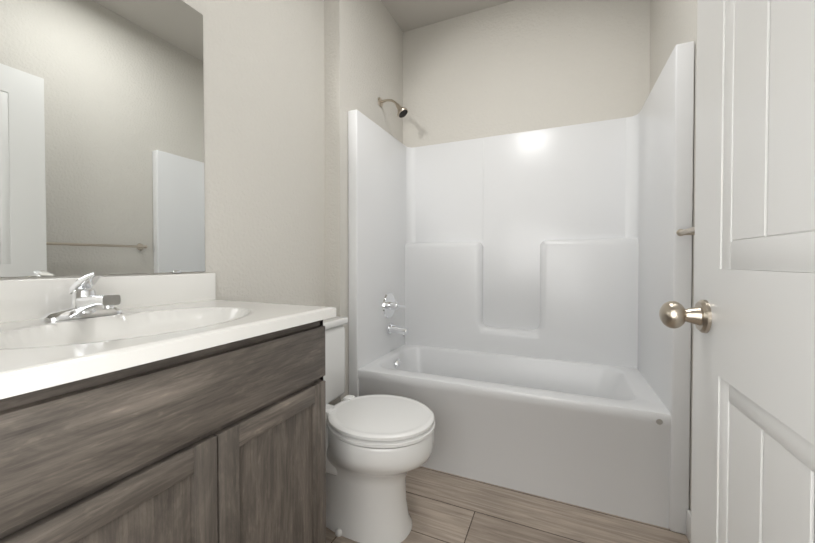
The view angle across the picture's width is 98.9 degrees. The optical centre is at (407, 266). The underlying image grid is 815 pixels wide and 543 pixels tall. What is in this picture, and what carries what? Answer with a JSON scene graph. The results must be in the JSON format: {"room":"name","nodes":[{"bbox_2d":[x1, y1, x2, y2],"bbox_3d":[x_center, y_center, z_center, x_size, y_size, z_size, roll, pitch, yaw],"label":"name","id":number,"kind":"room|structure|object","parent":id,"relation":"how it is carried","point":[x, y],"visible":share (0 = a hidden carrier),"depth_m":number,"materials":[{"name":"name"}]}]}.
{"room":"bathroom","nodes":[
{"label":"bathroom","id":0,"kind":"room"},
{"bbox_2d":[0,0,324,305],"bbox_3d":[-0.861,-0.337,1.069,0.100,2.730,1.834,0,1,24],"label":"wall","id":1,"kind":"structure","parent":0,"point":[264,141],"depth_m":1.50,"materials":[{"name":"white paint"}]},
{"bbox_2d":[0,0,204,276],"bbox_3d":[-0.866,-0.433,0.917,0.008,0.918,0.708,0,1,24],"label":"mirror","id":2,"kind":"object","parent":1,"relation":"attached to","point":[101,135],"visible":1,"depth_m":0.96,"materials":[{"name":"clear glass"}]},
{"bbox_2d":[324,0,402,404],"bbox_3d":[-0.267,-0.355,2.306,0.199,2.730,0.909,0,1,24],"label":"wall","id":3,"kind":"structure","parent":0,"point":[363,56],"depth_m":1.91,"materials":[{"name":"white paint"}]},
{"bbox_2d":[381,0,512,31],"bbox_3d":[0.112,-1.732,1.119,1.827,0.060,2.743,0,1,24],"label":"ceiling","id":4,"kind":"structure","parent":0,"point":[407,15],"depth_m":2.34,"materials":[{"name":"grey paint"}]},
{"bbox_2d":[326,466,688,542],"bbox_3d":[0.112,1.052,1.161,1.827,0.050,2.743,0,1,24],"label":"floor","id":5,"kind":"structure","parent":0,"point":[444,507],"depth_m":1.41,"materials":[{"name":"brown wood"}]},
{"bbox_2d":[0,271,335,542],"bbox_3d":[-0.647,0.523,0.763,0.544,1.020,0.905,0,1,24],"label":"bathroom vanity","id":6,"kind":"object","parent":5,"relation":"on","point":[175,408],"visible":1,"depth_m":0.70,"materials":[{"name":"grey wood"}]},
{"bbox_2d":[39,271,122,321],"bbox_3d":[-0.762,0.069,0.849,0.144,0.113,0.160,0,1,24],"label":"faucet","id":7,"kind":"object","parent":6,"relation":"on","point":[86,306],"depth_m":0.84,"materials":[{"name":"silver metal"}]},
{"bbox_2d":[323,316,434,542],"bbox_3d":[-0.241,0.643,1.444,0.731,0.776,0.500,0,1,24],"label":"toilet","id":8,"kind":"object","parent":5,"relation":"on","point":[378,447],"visible":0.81,"depth_m":1.31,"materials":[{"name":"white ceramic"}]},
{"bbox_2d":[348,41,694,534],"bbox_3d":[0.517,-0.034,1.950,1.525,2.098,0.738,0,1,24],"label":"shower","id":9,"kind":"object","parent":5,"relation":"on","point":[509,295],"visible":0.98,"depth_m":1.99,"materials":[{"name":"white plastic"}]},
{"bbox_2d":[403,0,649,147],"bbox_3d":[0.732,-0.355,2.311,1.628,2.730,0.100,0,1,24],"label":"wall","id":10,"kind":"structure","parent":0,"point":[514,66],"depth_m":2.23,"materials":[{"name":"white paint"}]},
{"bbox_2d":[650,0,697,510],"bbox_3d":[0.884,-0.332,0.748,0.100,2.730,2.643,0,1,24],"label":"wall","id":11,"kind":"structure","parent":0,"point":[673,23],"depth_m":1.50,"materials":[{"name":"white paint"}]},
{"bbox_2d":[676,227,694,235],"bbox_3d":[0.881,-0.117,0.964,0.073,0.052,0.661,0,1,24],"label":"towel rail","id":12,"kind":"object","parent":11,"relation":"attached to","point":[688,231],"visible":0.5,"depth_m":1.22,"materials":[{"name":"silver metal"}]},
{"bbox_2d":[686,510,690,542],"bbox_3d":[0.704,0.985,0.497,0.013,0.105,1.801,0,1,24],"label":"baseboard","id":13,"kind":"structure","parent":11,"relation":"attached to","point":[688,528],"depth_m":1.27,"materials":[{"name":"white paint"}]},
{"bbox_2d":[659,0,814,542],"bbox_3d":[0.472,0.011,0.351,0.191,2.033,0.921,0,1,24],"label":"door","id":14,"kind":"structure","parent":11,"relation":"in","point":[750,315],"depth_m":0.54,"materials":[{"name":"white paint"}]}
]}

